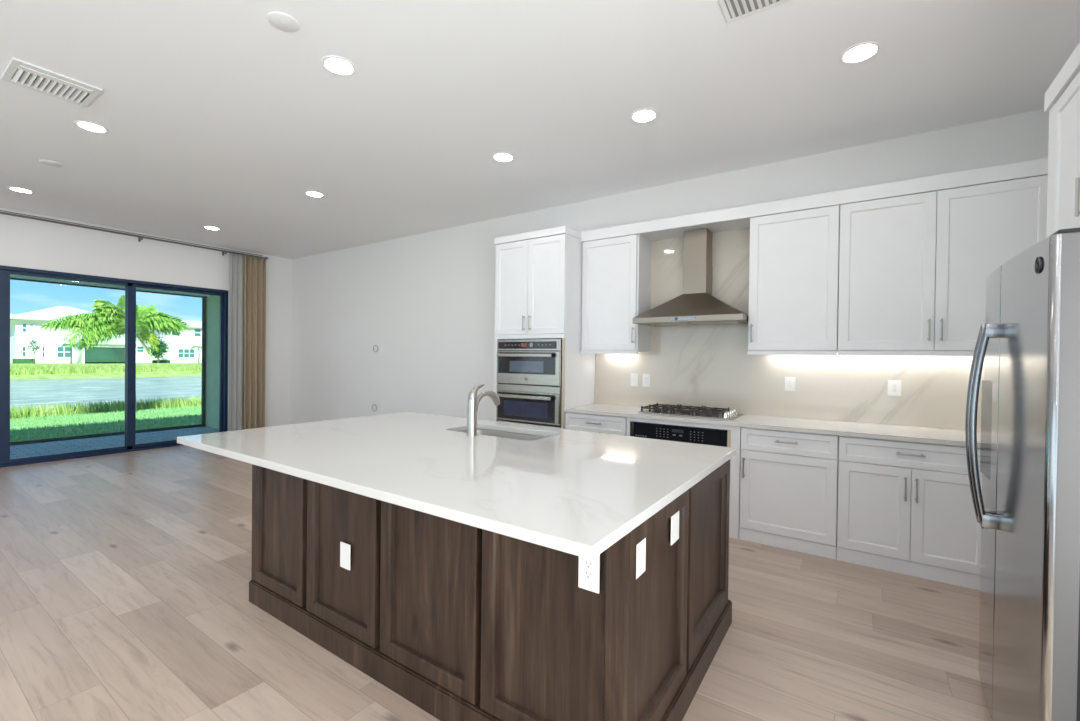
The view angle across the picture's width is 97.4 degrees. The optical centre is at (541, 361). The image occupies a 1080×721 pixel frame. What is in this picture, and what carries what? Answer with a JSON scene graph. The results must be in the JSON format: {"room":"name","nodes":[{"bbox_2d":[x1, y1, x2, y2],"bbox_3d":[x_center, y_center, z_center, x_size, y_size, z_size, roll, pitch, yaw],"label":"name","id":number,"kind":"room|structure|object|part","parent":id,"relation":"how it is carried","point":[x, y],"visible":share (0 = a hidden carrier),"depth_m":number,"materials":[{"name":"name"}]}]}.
{"room":"kitchen","nodes":[
{"label":"kitchen","id":0,"kind":"room"},
{"bbox_2d":[10,426,218,458],"bbox_3d":[-6.929,1.351,7.136,2.056,0.130,8.000,1,1,34],"label":"floor","id":1,"kind":"structure","parent":0,"point":[64,446],"depth_m":7.50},
{"bbox_2d":[10,278,205,445],"bbox_3d":[-8.289,0.002,6.850,0.050,2.540,5.980,1,1,34],"label":"screen frame","id":2,"kind":"object","parent":1,"relation":"on","point":[202,424],"visible":1,"depth_m":8.69,"materials":[{"name":"metal"}]},
{"bbox_3d":[-8.303,1.247,6.862,0.050,0.049,5.980,1,1,34],"label":"rail","id":3,"kind":"part","parent":2,"relation":"part of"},
{"bbox_3d":[-8.274,-1.258,6.838,0.050,0.021,5.980,1,1,34],"label":"rail","id":4,"kind":"part","parent":2,"relation":"part of","materials":[{"name":"metal"}]},
{"bbox_3d":[-6.621,-0.016,9.301,0.050,2.470,0.049,1,1,34],"label":"post","id":5,"kind":"part","parent":2,"relation":"part of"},
{"bbox_2d":[0,208,291,430],"bbox_3d":[-6.876,-0.285,5.255,0.140,3.119,8.152,1,1,34],"label":"wall","id":6,"kind":"structure","parent":0,"point":[24,242],"depth_m":6.94,"materials":[{"name":"paint"}]},
{"bbox_2d":[0,265,227,467],"bbox_3d":[-6.516,0.059,5.774,0.142,2.430,4.815,1,1,34],"label":"door","id":7,"kind":"structure","parent":6,"relation":"in","point":[5,271],"depth_m":6.67,"materials":[{"name":"metal"}]},
{"bbox_3d":[-6.164,0.067,6.239,0.040,2.357,1.300,1,1,34],"label":"sliding panel","id":8,"kind":"part","parent":7,"relation":"part of","materials":[{"name":"glass"}]},
{"bbox_3d":[-5.550,0.065,7.230,0.040,2.357,1.230,1,1,34],"label":"sliding panel","id":9,"kind":"part","parent":7,"relation":"part of","materials":[{"name":"glass"}]},
{"bbox_2d":[0,210,267,259],"bbox_3d":[-6.401,-1.755,5.675,0.128,0.092,5.985,1,1,34],"label":"curtain rod","id":10,"kind":"object","parent":6,"relation":"attached to","point":[140,238],"visible":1,"depth_m":6.55,"materials":[{"name":"metal"}]},
{"bbox_2d":[229,251,265,430],"bbox_3d":[-4.871,-0.262,7.880,0.099,3.044,0.562,1,1,32],"label":"curtain","id":11,"kind":"object","parent":10,"relation":"hanging from","point":[247,327],"visible":0.94,"depth_m":7.88,"materials":[{"name":"fabric"}]},
{"bbox_3d":[-4.961,-0.244,7.745,0.076,3.010,0.237,1,1,34],"label":"sheer panel","id":12,"kind":"part","parent":11,"relation":"part of","materials":[{"name":"fabric"}]},
{"bbox_3d":[-4.816,-0.244,7.970,0.100,3.010,0.352,1,1,34],"label":"linen panel","id":13,"kind":"part","parent":11,"relation":"part of","materials":[{"name":"fabric"}]},
{"bbox_2d":[205,295,219,428],"bbox_3d":[-5.733,-0.182,8.872,2.035,2.930,0.220,1,1,34],"label":"wall","id":14,"kind":"structure","parent":0,"point":[213,301],"depth_m":9.16,"materials":[{"name":"green paint"}]},
{"bbox_2d":[0,445,991,720],"bbox_3d":[-2.748,1.409,2.448,10.134,0.120,8.392,1,1,34],"label":"floor","id":15,"kind":"structure","parent":0,"point":[125,577],"depth_m":2.47,"materials":[{"name":"brown wood"}]},
{"bbox_2d":[249,459,731,720],"bbox_3d":[-0.308,0.937,2.619,2.302,0.878,1.400,1,1,34],"label":"kitchen island","id":16,"kind":"object","parent":15,"relation":"on","point":[460,621],"visible":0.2,"depth_m":1.86,"materials":[{"name":"brown wood"}]},
{"bbox_3d":[-1.414,0.863,2.557,0.529,0.753,0.034,1,1,34],"label":"panel","id":17,"kind":"part","parent":16,"relation":"part of","materials":[{"name":"brown wood"}]},
{"bbox_3d":[-0.939,0.872,2.233,0.544,0.753,0.034,1,1,34],"label":"panel","id":18,"kind":"part","parent":16,"relation":"part of","materials":[{"name":"brown wood"}]},
{"bbox_2d":[340,542,350,570],"bbox_3d":[-0.913,0.905,2.210,0.076,0.118,0.006,1,1,34],"label":"cover plate","id":19,"kind":"object","parent":16,"relation":"attached to","point":[345,549],"visible":1,"depth_m":2.21,"materials":[{"name":"plastic"}]},
{"bbox_3d":[-0.458,0.880,1.906,0.549,0.753,0.034,1,1,34],"label":"panel","id":20,"kind":"part","parent":16,"relation":"part of","materials":[{"name":"brown wood"}]},
{"bbox_2d":[177,412,736,559],"bbox_3d":[-0.524,0.476,2.700,2.737,0.036,1.689,1,1,34],"label":"island countertop","id":21,"kind":"structure","parent":16,"relation":"on","point":[575,492],"depth_m":2.10,"materials":[{"name":"stone"}]},
{"bbox_2d":[466,384,499,436],"bbox_3d":[-0.363,0.300,3.030,0.068,0.315,0.297,1,1,34],"label":"kitchen faucet","id":22,"kind":"object","parent":21,"relation":"on","point":[473,401],"visible":1,"depth_m":2.92,"materials":[{"name":"silver metal"}]},
{"bbox_3d":[-0.404,0.188,2.967,0.055,0.090,0.132,1,1,34],"label":"lever","id":23,"kind":"part","parent":22,"relation":"part of","materials":[{"name":"silver metal"}]},
{"bbox_3d":[-0.354,0.262,3.043,0.048,0.154,0.247,1,1,34],"label":"spout","id":24,"kind":"part","parent":22,"relation":"part of","materials":[{"name":"silver metal"}]},
{"bbox_2d":[459,429,546,439],"bbox_3d":[-0.263,0.593,3.122,0.754,0.197,0.389,1,1,34],"label":"undermount sink","id":25,"kind":"object","parent":21,"relation":"in","point":[518,436],"visible":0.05,"depth_m":3.32,"materials":[{"name":"metal"}]},
{"bbox_3d":[-0.320,1.316,2.612,2.302,0.120,1.375,1,1,34],"label":"moulding","id":26,"kind":"part","parent":16,"relation":"part of","materials":[{"name":"brown wood"}]},
{"bbox_3d":[0.019,0.889,1.582,0.550,0.753,0.034,1,1,34],"label":"panel","id":27,"kind":"part","parent":16,"relation":"part of","materials":[{"name":"brown wood"}]},
{"bbox_2d":[578,554,599,593],"bbox_3d":[0.149,0.650,1.486,0.074,0.134,0.007,1,1,34],"label":"power outlet","id":28,"kind":"object","parent":16,"relation":"attached to","point":[588,570],"visible":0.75,"depth_m":1.48,"materials":[{"name":"plastic"}]},
{"bbox_2d":[584,558,592,581],"bbox_3d":[0.148,0.650,1.484,0.033,0.067,0.002,1,1,34],"label":"receptacle","id":29,"kind":"object","parent":28,"relation":"attached to","point":[588,563],"depth_m":1.48,"materials":[{"name":"plastic"}]},
{"bbox_3d":[0.249,0.893,1.423,0.012,0.753,0.030,1,1,34],"label":"corner post","id":30,"kind":"part","parent":16,"relation":"part of","materials":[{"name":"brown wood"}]},
{"bbox_2d":[636,538,645,578],"bbox_3d":[0.320,0.633,1.531,0.006,0.112,0.082,1,1,34],"label":"cover plate","id":31,"kind":"object","parent":16,"relation":"attached to","point":[640,547],"visible":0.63,"depth_m":1.53,"materials":[{"name":"plastic"}]},
{"bbox_3d":[0.413,0.892,1.683,0.034,0.753,0.585,1,1,34],"label":"panel","id":32,"kind":"part","parent":16,"relation":"part of","materials":[{"name":"brown wood"}]},
{"bbox_2d":[670,511,678,544],"bbox_3d":[0.511,0.633,1.812,0.006,0.112,0.086,1,1,34],"label":"cover plate","id":33,"kind":"object","parent":16,"relation":"attached to","point":[675,518],"visible":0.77,"depth_m":1.80,"materials":[{"name":"plastic"}]},
{"bbox_3d":[0.786,0.892,2.231,0.034,0.753,0.680,1,1,34],"label":"panel","id":34,"kind":"part","parent":16,"relation":"part of","materials":[{"name":"brown wood"}]},
{"bbox_2d":[494,226,594,428],"bbox_3d":[0.027,0.022,5.072,0.887,2.668,0.684,1,1,34],"label":"tall cabinet","id":35,"kind":"object","parent":15,"relation":"on","point":[538,278],"visible":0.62,"depth_m":4.78,"materials":[{"name":"white wood"}]},
{"bbox_3d":[-0.309,-0.762,4.941,0.423,0.957,0.020,1,1,34],"label":"door","id":36,"kind":"part","parent":35,"relation":"part of","materials":[{"name":"wood"}]},
{"bbox_2d":[496,339,561,425],"bbox_3d":[-0.002,0.192,5.002,0.786,0.839,0.632,1,1,34],"label":"wall oven","id":37,"kind":"object","parent":35,"relation":"in","point":[529,371],"visible":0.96,"depth_m":4.76,"materials":[{"name":"metal"}]},
{"bbox_3d":[-0.176,0.353,4.774,0.671,0.036,0.059,1,1,34],"label":"handle","id":38,"kind":"part","parent":37,"relation":"part of","materials":[{"name":"metal"}]},
{"bbox_3d":[-0.171,-0.066,4.770,0.671,0.036,0.059,1,1,34],"label":"handle","id":39,"kind":"part","parent":37,"relation":"part of","materials":[{"name":"metal"}]},
{"bbox_3d":[-0.163,0.456,4.800,0.712,0.272,0.005,1,1,34],"label":"glass","id":40,"kind":"part","parent":37,"relation":"part of","materials":[{"name":"glass"}]},
{"bbox_3d":[-0.158,0.014,4.795,0.712,0.218,0.005,1,1,34],"label":"glass","id":41,"kind":"part","parent":37,"relation":"part of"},
{"bbox_3d":[-0.154,-0.168,4.800,0.711,0.071,0.016,1,1,34],"label":"control panel","id":42,"kind":"part","parent":37,"relation":"part of","materials":[{"name":"black glass"}]},
{"bbox_3d":[-0.147,0.455,4.800,0.778,0.284,0.018,1,1,34],"label":"oven door","id":43,"kind":"part","parent":37,"relation":"part of","materials":[{"name":"glass"}]},
{"bbox_3d":[-0.142,0.272,4.800,0.782,0.066,0.016,1,1,34],"label":"vent trim","id":44,"kind":"part","parent":37,"relation":"part of","materials":[{"name":"metal"}]},
{"bbox_3d":[-0.143,0.061,4.796,0.778,0.336,0.018,1,1,34],"label":"oven door","id":45,"kind":"part","parent":37,"relation":"part of","materials":[{"name":"metal"}]},
{"bbox_3d":[-0.137,0.190,4.828,0.871,0.934,0.020,1,1,34],"label":"frame","id":46,"kind":"part","parent":35,"relation":"part of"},
{"bbox_3d":[0.050,-1.278,5.072,0.887,0.068,0.657,1,1,34],"label":"crown","id":47,"kind":"part","parent":35,"relation":"part of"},
{"bbox_3d":[0.049,-0.755,4.697,0.436,0.957,0.020,1,1,34],"label":"door","id":48,"kind":"part","parent":35,"relation":"part of","materials":[{"name":"wood"}]},
{"bbox_2d":[565,412,626,435],"bbox_3d":[0.655,0.927,4.661,0.643,0.881,0.661,1,1,34],"label":"base cabinet","id":49,"kind":"object","parent":15,"relation":"on","point":[616,425],"visible":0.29,"depth_m":4.40,"materials":[{"name":"white wood"}]},
{"bbox_2d":[564,403,980,447],"bbox_3d":[1.929,0.493,3.801,3.706,0.032,0.646,1,1,34],"label":"countertop","id":50,"kind":"structure","parent":49,"relation":"on","point":[954,437],"depth_m":3.58,"materials":[{"name":"stone"}]},
{"bbox_2d":[638,403,743,419],"bbox_3d":[1.335,0.435,4.242,0.808,0.060,0.445,1,1,34],"label":"gas cooktop","id":51,"kind":"object","parent":50,"relation":"in","point":[677,410],"visible":1,"depth_m":4.16,"materials":[{"name":"metal"}]},
{"bbox_2d":[627,417,740,538],"bbox_3d":[1.321,0.939,4.218,0.952,0.881,0.644,1,1,34],"label":"housing","id":52,"kind":"object","parent":15,"relation":"on","point":[734,433],"visible":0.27,"depth_m":3.73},
{"bbox_2d":[630,421,727,446],"bbox_3d":[1.271,0.766,4.198,0.822,0.457,0.631,1,1,34],"label":"oven","id":53,"kind":"object","parent":52,"relation":"in","point":[697,435],"visible":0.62,"depth_m":3.97,"materials":[{"name":"black glass"}]},
{"bbox_3d":[0.806,0.760,4.215,0.034,0.457,0.016,1,1,34],"label":"trim","id":54,"kind":"part","parent":53,"relation":"part of","materials":[{"name":"metal"}]},
{"bbox_2d":[739,427,838,559],"bbox_3d":[1.979,0.951,3.760,0.645,0.881,0.661,1,1,34],"label":"base cabinet","id":55,"kind":"object","parent":15,"relation":"on","point":[789,479],"visible":0.89,"depth_m":3.50,"materials":[{"name":"white wood"}]},
{"bbox_3d":[1.563,0.818,3.665,0.016,0.155,0.037,1,1,34],"label":"handle","id":56,"kind":"part","parent":55,"relation":"part of","materials":[{"name":"silver metal"}]},
{"bbox_3d":[1.808,0.595,3.498,0.150,0.016,0.037,1,1,34],"label":"handle","id":57,"kind":"part","parent":55,"relation":"part of","materials":[{"name":"silver metal"}]},
{"bbox_3d":[1.816,1.346,3.531,0.645,0.092,0.016,1,1,34],"label":"board","id":58,"kind":"part","parent":55,"relation":"part of","materials":[{"name":"wood"}]},
{"bbox_3d":[1.823,0.603,3.520,0.638,0.165,0.020,1,1,34],"label":"drawer","id":59,"kind":"part","parent":55,"relation":"part of","materials":[{"name":"wood"}]},
{"bbox_2d":[837,436,981,589],"bbox_3d":[2.579,0.962,3.352,0.799,0.881,0.661,1,1,34],"label":"base cabinet","id":60,"kind":"object","parent":15,"relation":"on","point":[905,507],"visible":0.89,"depth_m":3.11,"materials":[{"name":"white wood"}]},
{"bbox_3d":[2.255,1.000,3.226,0.401,0.607,0.020,1,1,34],"label":"door","id":61,"kind":"part","parent":60,"relation":"part of","materials":[{"name":"wood"}]},
{"bbox_3d":[2.385,0.833,3.106,0.016,0.155,0.037,1,1,34],"label":"handle","id":62,"kind":"part","parent":60,"relation":"part of","materials":[{"name":"silver metal"}]},
{"bbox_3d":[2.416,1.357,3.123,0.799,0.092,0.016,1,1,34],"label":"board","id":63,"kind":"part","parent":60,"relation":"part of","materials":[{"name":"wood"}]},
{"bbox_3d":[2.422,0.613,3.113,0.792,0.165,0.020,1,1,34],"label":"drawer","id":64,"kind":"part","parent":60,"relation":"part of","materials":[{"name":"wood"}]},
{"bbox_3d":[2.407,0.606,3.091,0.150,0.016,0.037,1,1,34],"label":"handle","id":65,"kind":"part","parent":60,"relation":"part of","materials":[{"name":"silver metal"}]},
{"bbox_3d":[2.433,0.833,3.073,0.016,0.155,0.037,1,1,34],"label":"handle","id":66,"kind":"part","parent":60,"relation":"part of","materials":[{"name":"silver metal"}]},
{"bbox_3d":[2.584,1.006,3.002,0.387,0.607,0.020,1,1,34],"label":"door","id":67,"kind":"part","parent":60,"relation":"part of","materials":[{"name":"wood"}]},
{"bbox_2d":[965,228,1079,720],"bbox_3d":[2.001,0.518,1.538,0.927,1.789,0.908,1,1,34],"label":"refrigerator","id":68,"kind":"object","parent":15,"relation":"on","point":[1027,507],"visible":1,"depth_m":1.47,"materials":[{"name":"silver metal"}]},
{"bbox_3d":[1.707,0.240,1.842,0.089,0.767,0.030,1,1,34],"label":"handle","id":69,"kind":"part","parent":68,"relation":"part of","materials":[{"name":"metal"}]},
{"bbox_3d":[1.662,0.240,1.778,0.089,0.767,0.030,1,1,34],"label":"handle","id":70,"kind":"part","parent":68,"relation":"part of","materials":[{"name":"metal"}]},
{"bbox_3d":[1.867,0.498,1.933,0.087,1.728,0.404,1,1,34],"label":"freezer door","id":71,"kind":"part","parent":68,"relation":"part of","materials":[{"name":"metal"}]},
{"bbox_2d":[1044,42,1079,237],"bbox_3d":[2.256,0.071,1.550,0.649,2.690,1.349,1,1,34],"label":"tall cabinet","id":72,"kind":"object","parent":15,"relation":"on","point":[1062,98],"visible":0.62,"depth_m":2.07,"materials":[{"name":"white wood"}]},
{"bbox_3d":[2.637,0.115,2.078,0.612,2.600,0.022,1,1,34],"label":"panel","id":73,"kind":"part","parent":72,"relation":"part of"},
{"bbox_3d":[2.381,-0.819,2.204,0.019,0.740,0.052,1,1,34],"label":"frame","id":74,"kind":"part","parent":72,"relation":"part of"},
{"bbox_3d":[2.281,-1.230,1.531,0.626,0.089,1.349,1,1,34],"label":"crown","id":75,"kind":"part","parent":72,"relation":"part of","materials":[{"name":"wood"}]},
{"bbox_3d":[2.185,-0.819,1.918,0.020,0.724,0.632,1,1,34],"label":"door","id":76,"kind":"part","parent":72,"relation":"part of","materials":[{"name":"wood"}]},
{"bbox_3d":[2.093,-0.639,1.835,0.037,0.150,0.016,1,1,34],"label":"handle","id":77,"kind":"part","parent":72,"relation":"part of","materials":[{"name":"silver metal"}]},
{"bbox_2d":[0,0,1079,258],"bbox_3d":[-2.710,-1.840,2.417,10.134,0.160,8.392,1,1,34],"label":"ceiling","id":78,"kind":"structure","parent":0,"point":[214,114],"depth_m":3.15,"materials":[{"name":"paint"}]},
{"bbox_2d":[7,187,34,193],"bbox_3d":[-5.535,-1.824,5.047,0.196,0.006,0.196,1,1,34],"label":"recessed light","id":79,"kind":"object","parent":78,"relation":"in","point":[17,189],"visible":1,"depth_m":5.05,"materials":[{"name":"plastic"}]},
{"bbox_2d":[1,57,102,107],"bbox_3d":[-3.129,-1.769,3.037,0.387,0.021,0.395,1,1,34],"label":"ceiling vent","id":80,"kind":"object","parent":78,"relation":"in","point":[18,72],"visible":1,"depth_m":3.01,"materials":[{"name":"metal"}]},
{"bbox_2d":[74,120,108,132],"bbox_3d":[-3.424,-1.786,3.613,0.196,0.006,0.196,1,1,34],"label":"recessed light","id":81,"kind":"object","parent":78,"relation":"in","point":[89,126],"visible":1,"depth_m":3.60,"materials":[{"name":"plastic"}]},
{"bbox_2d":[203,226,220,229],"bbox_3d":[-4.504,-1.826,6.488,0.196,0.006,0.196,1,1,34],"label":"recessed light","id":82,"kind":"object","parent":78,"relation":"in","point":[206,227],"visible":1,"depth_m":6.50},
{"bbox_2d":[304,191,324,197],"bbox_3d":[-2.421,-1.788,5.069,0.196,0.006,0.196,1,1,34],"label":"recessed light","id":83,"kind":"object","parent":78,"relation":"in","point":[309,193],"visible":1,"depth_m":5.07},
{"bbox_2d":[321,56,356,75],"bbox_3d":[-1.201,-1.753,2.816,0.196,0.006,0.196,1,1,34],"label":"recessed light","id":84,"kind":"object","parent":78,"relation":"in","point":[337,65],"visible":1,"depth_m":2.81,"materials":[{"name":"plastic"}]},
{"bbox_2d":[492,152,514,161],"bbox_3d":[-0.326,-1.754,4.078,0.196,0.006,0.196,1,1,34],"label":"recessed light","id":85,"kind":"object","parent":78,"relation":"in","point":[500,157],"visible":1,"depth_m":4.07,"materials":[{"name":"plastic"}]},
{"bbox_2d":[630,109,657,122],"bbox_3d":[0.726,-1.735,3.356,0.196,0.006,0.196,1,1,34],"label":"recessed light","id":86,"kind":"object","parent":78,"relation":"in","point":[642,115],"visible":1,"depth_m":3.35,"materials":[{"name":"plastic"}]},
{"bbox_2d":[718,0,791,23],"bbox_3d":[1.011,-1.718,2.125,0.430,0.011,0.415,1,1,34],"label":"ceiling vent","id":87,"kind":"object","parent":78,"relation":"in","point":[733,10],"visible":1,"depth_m":2.30,"materials":[{"name":"metal"}]},
{"bbox_2d":[839,41,881,63],"bbox_3d":[1.775,-1.716,2.642,0.196,0.006,0.196,1,1,34],"label":"recessed light","id":88,"kind":"object","parent":78,"relation":"in","point":[861,52],"visible":1,"depth_m":2.63,"materials":[{"name":"plastic"}]},
{"bbox_2d":[291,109,1048,423],"bbox_3d":[-0.402,-0.215,5.852,10.134,3.119,0.120,1,1,34],"label":"wall","id":89,"kind":"structure","parent":0,"point":[428,297],"depth_m":6.32,"materials":[{"name":"paint"}]},
{"bbox_2d":[373,344,383,351],"bbox_3d":[-2.465,-0.204,7.174,0.252,0.127,0.014,1,1,34],"label":"outlet","id":90,"kind":"object","parent":89,"relation":"attached to","point":[382,345],"visible":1,"depth_m":7.13,"materials":[{"name":"plastic"}]},
{"bbox_2d":[580,234,650,353],"bbox_3d":[0.737,-0.644,4.766,0.612,1.131,0.362,1,1,34],"label":"upper cabinet","id":91,"kind":"object","parent":89,"relation":"attached to","point":[616,272],"visible":1,"depth_m":4.63,"materials":[{"name":"white wood"}]},
{"bbox_3d":[0.655,-0.094,4.661,0.612,0.032,0.020,1,1,34],"label":"light rail","id":92,"kind":"part","parent":91,"relation":"part of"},
{"bbox_2d":[633,228,748,326],"bbox_3d":[1.365,-0.767,4.255,0.942,0.857,0.501,1,1,34],"label":"range hood","id":93,"kind":"object","parent":89,"relation":"attached to","point":[697,305],"visible":1,"depth_m":4.25,"materials":[{"name":"metal"}]},
{"bbox_2d":[595,228,984,430],"bbox_3d":[2.119,-0.356,4.054,3.703,1.662,0.013,1,1,34],"label":"backsplash","id":94,"kind":"structure","parent":89,"relation":"attached to","point":[698,365],"depth_m":4.25,"materials":[{"name":"stone"}]},
{"bbox_2d":[631,373,637,385],"bbox_3d":[0.948,0.184,4.838,0.078,0.130,0.008,1,1,34],"label":"light switch","id":95,"kind":"object","parent":94,"relation":"attached to","point":[634,377],"visible":1,"depth_m":4.83,"materials":[{"name":"plastic"}]},
{"bbox_2d":[643,374,649,386],"bbox_3d":[1.055,0.186,4.766,0.078,0.130,0.007,1,1,34],"label":"wall outlet","id":96,"kind":"object","parent":94,"relation":"attached to","point":[646,377],"visible":1,"depth_m":4.76,"materials":[{"name":"plastic"}]},
{"bbox_2d":[785,377,795,390],"bbox_3d":[2.120,0.191,4.041,0.080,0.120,0.008,1,1,34],"label":"light switch","id":97,"kind":"object","parent":94,"relation":"attached to","point":[789,381],"visible":1,"depth_m":4.04,"materials":[{"name":"plastic"}]},
{"bbox_2d":[888,380,900,395],"bbox_3d":[2.710,0.201,3.640,0.084,0.120,0.007,1,1,34],"label":"wall outlet","id":98,"kind":"object","parent":94,"relation":"attached to","point":[894,386],"visible":1,"depth_m":3.64,"materials":[{"name":"plastic"}]},
{"bbox_2d":[892,384,896,391],"bbox_3d":[2.709,0.201,3.638,0.033,0.067,0.002,1,1,34],"label":"receptacle","id":99,"kind":"object","parent":98,"relation":"attached to","point":[894,386],"depth_m":3.64,"materials":[{"name":"plastic"}]},
{"bbox_2d":[747,205,839,354],"bbox_3d":[2.057,-0.620,3.868,0.630,1.131,0.362,1,1,34],"label":"upper cabinet","id":100,"kind":"object","parent":89,"relation":"attached to","point":[794,256],"visible":0.94,"depth_m":3.74,"materials":[{"name":"white wood"}]},
{"bbox_3d":[1.727,-0.235,3.897,0.016,0.150,0.037,1,1,34],"label":"handle","id":101,"kind":"part","parent":100,"relation":"part of","materials":[{"name":"silver metal"}]},
{"bbox_3d":[1.975,-0.071,3.763,0.630,0.032,0.020,1,1,34],"label":"light rail","id":102,"kind":"part","parent":100,"relation":"part of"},
{"bbox_2d":[837,175,1047,355],"bbox_3d":[2.785,-0.607,3.372,1.127,1.131,0.362,1,1,34],"label":"upper cabinet","id":103,"kind":"object","parent":89,"relation":"attached to","point":[914,270],"visible":0.84,"depth_m":3.28,"materials":[{"name":"white wood"}]},
{"bbox_2d":[581,158,1047,241],"bbox_3d":[2.034,-1.238,3.906,3.707,0.101,0.353,1,1,34],"label":"crown molding","id":104,"kind":"structure","parent":103,"relation":"on","point":[735,218],"depth_m":3.66,"materials":[{"name":"wood"}]},
{"bbox_3d":[2.477,-0.628,3.418,0.558,1.091,0.020,1,1,34],"label":"door","id":105,"kind":"part","parent":103,"relation":"part of","materials":[{"name":"wood"}]},
{"bbox_3d":[2.704,-0.057,3.267,1.127,0.032,0.020,1,1,34],"label":"light rail","id":106,"kind":"part","parent":103,"relation":"part of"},
{"bbox_3d":[2.664,-0.218,3.259,0.016,0.150,0.037,1,1,34],"label":"handle","id":107,"kind":"part","parent":103,"relation":"part of","materials":[{"name":"silver metal"}]},
{"bbox_3d":[2.719,-0.217,3.222,0.016,0.150,0.037,1,1,34],"label":"handle","id":108,"kind":"part","parent":103,"relation":"part of","materials":[{"name":"silver metal"}]},
{"bbox_3d":[2.941,-0.620,3.102,0.558,1.091,0.020,1,1,34],"label":"door","id":109,"kind":"part","parent":103,"relation":"part of","materials":[{"name":"wood"}]},
{"label":"outside","id":110,"kind":"structure","parent":0,"visible":0},
{"bbox_2d":[10,363,201,379],"bbox_3d":[-72.837,0.294,85.854,103.991,1.300,180.000,1,1,34],"label":"bank","id":111,"kind":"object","parent":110,"point":[174,373],"visible":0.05,"depth_m":47.55,"materials":[{"name":"plant"}]},
{"bbox_2d":[13,359,35,363],"bbox_3d":[-58.986,-0.019,54.111,0.800,0.650,1.700,1,1,34],"label":"hedge","id":112,"kind":"object","parent":111,"relation":"on","point":[15,361],"visible":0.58,"depth_m":53.74,"materials":[{"name":"plant"}]},
{"bbox_2d":[27,340,40,363],"bbox_3d":[-56.989,-1.132,53.215,1.251,2.944,1.253,1,1,34],"label":"young tree","id":113,"kind":"object","parent":111,"relation":"on","point":[33,341],"visible":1,"depth_m":53.17,"materials":[{"name":"green plant"}]},
{"bbox_2d":[60,344,79,363],"bbox_3d":[-54.856,-0.858,55.340,2.053,2.505,2.015,1,1,34],"label":"palm tree","id":114,"kind":"object","parent":111,"relation":"on","point":[74,345],"visible":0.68,"depth_m":55.29,"materials":[{"name":"green plant"}]},
{"bbox_3d":[-54.845,-1.768,55.332,2.053,0.686,2.015,1,1,34],"label":"crown","id":115,"kind":"part","parent":114,"relation":"part of","materials":[{"name":"green plant"}]},
{"bbox_2d":[10,306,139,363],"bbox_3d":[-60.495,-3.398,60.515,15.200,7.450,11.400,1,1,34],"label":"house","id":116,"kind":"structure","parent":111,"relation":"on","point":[24,327],"depth_m":56.56,"materials":[{"name":"white paint"}]},
{"bbox_3d":[-57.709,-1.171,57.371,0.050,1.238,1.168,1,1,34],"label":"pane","id":117,"kind":"part","parent":116,"relation":"part of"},
{"bbox_2d":[10,363,201,374],"bbox_3d":[-42.536,0.645,49.503,4.298,0.932,22.163,1,1,34],"label":"reeds","id":118,"kind":"object","parent":111,"relation":"on","point":[14,370],"visible":0.71,"depth_m":46.29,"materials":[{"name":"plant"}]},
{"bbox_2d":[148,336,169,362],"bbox_3d":[-50.855,-1.547,62.887,2.574,3.736,2.769,1,1,34],"label":"round tree","id":119,"kind":"object","parent":111,"relation":"on","point":[162,346],"visible":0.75,"depth_m":62.76,"materials":[{"name":"green plant"}]},
{"bbox_2d":[152,360,169,362],"bbox_3d":[-51.868,0.028,64.750,0.600,0.520,1.900,1,1,34],"label":"hedge","id":120,"kind":"object","parent":111,"relation":"on","point":[153,361],"visible":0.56,"depth_m":64.53,"materials":[{"name":"plant"}]},
{"bbox_2d":[136,320,201,362],"bbox_3d":[-53.809,-3.011,72.840,12.000,6.600,17.100,1,1,34],"label":"house","id":121,"kind":"structure","parent":111,"relation":"on","point":[179,348],"depth_m":67.32,"materials":[{"name":"white paint"}]},
{"bbox_3d":[-50.660,-1.206,67.730,0.050,1.158,1.928,1,1,34],"label":"pane","id":122,"kind":"part","parent":121,"relation":"part of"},
{"bbox_3d":[-49.862,-4.203,68.822,0.050,1.028,0.778,1,1,34],"label":"pane","id":123,"kind":"part","parent":121,"relation":"part of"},
{"bbox_2d":[190,346,201,362],"bbox_3d":[-47.593,-0.927,65.984,2.106,2.612,2.061,1,1,34],"label":"palm tree","id":124,"kind":"object","parent":111,"relation":"on","point":[192,347],"visible":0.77,"depth_m":65.92,"materials":[{"name":"green plant"}]},
{"bbox_3d":[-7.604,-1.705,6.393,2.385,0.120,6.420,1,1,34],"label":"ceiling","id":125,"kind":"structure","parent":0,"visible":0},
{"bbox_2d":[10,274,208,296],"bbox_3d":[-8.226,-1.462,6.805,0.200,0.388,6.000,1,1,34],"label":"beam","id":126,"kind":"structure","parent":125,"relation":"attached to","point":[11,275],"depth_m":7.86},
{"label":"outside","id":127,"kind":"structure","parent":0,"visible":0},
{"bbox_2d":[10,376,201,410],"bbox_3d":[-25.485,2.072,35.490,38.000,0.600,150.000,1,1,34],"label":"pond","id":128,"kind":"structure","parent":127,"point":[35,391],"depth_m":29.89,"materials":[{"name":"liquid"}]},
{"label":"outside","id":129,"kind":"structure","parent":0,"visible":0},
{"bbox_2d":[10,405,200,441],"bbox_3d":[-8.347,1.759,17.779,12.250,1.060,100.000,1,1,34],"label":"lawn","id":130,"kind":"structure","parent":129,"point":[178,422],"depth_m":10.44,"materials":[{"name":"plant"}]},
{"bbox_2d":[10,395,200,418],"bbox_3d":[-14.900,1.625,16.476,1.921,0.869,8.720,1,1,34],"label":"reeds","id":131,"kind":"object","parent":130,"relation":"on","point":[46,411],"visible":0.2,"depth_m":15.64,"materials":[{"name":"plant"}]},
{"bbox_2d":[39,295,189,412],"bbox_3d":[-12.999,-0.220,14.671,2.846,3.709,3.497,1,1,34],"label":"palm tree","id":132,"kind":"object","parent":130,"relation":"on","point":[108,321],"visible":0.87,"depth_m":14.16,"materials":[{"name":"green plant"}]}
]}

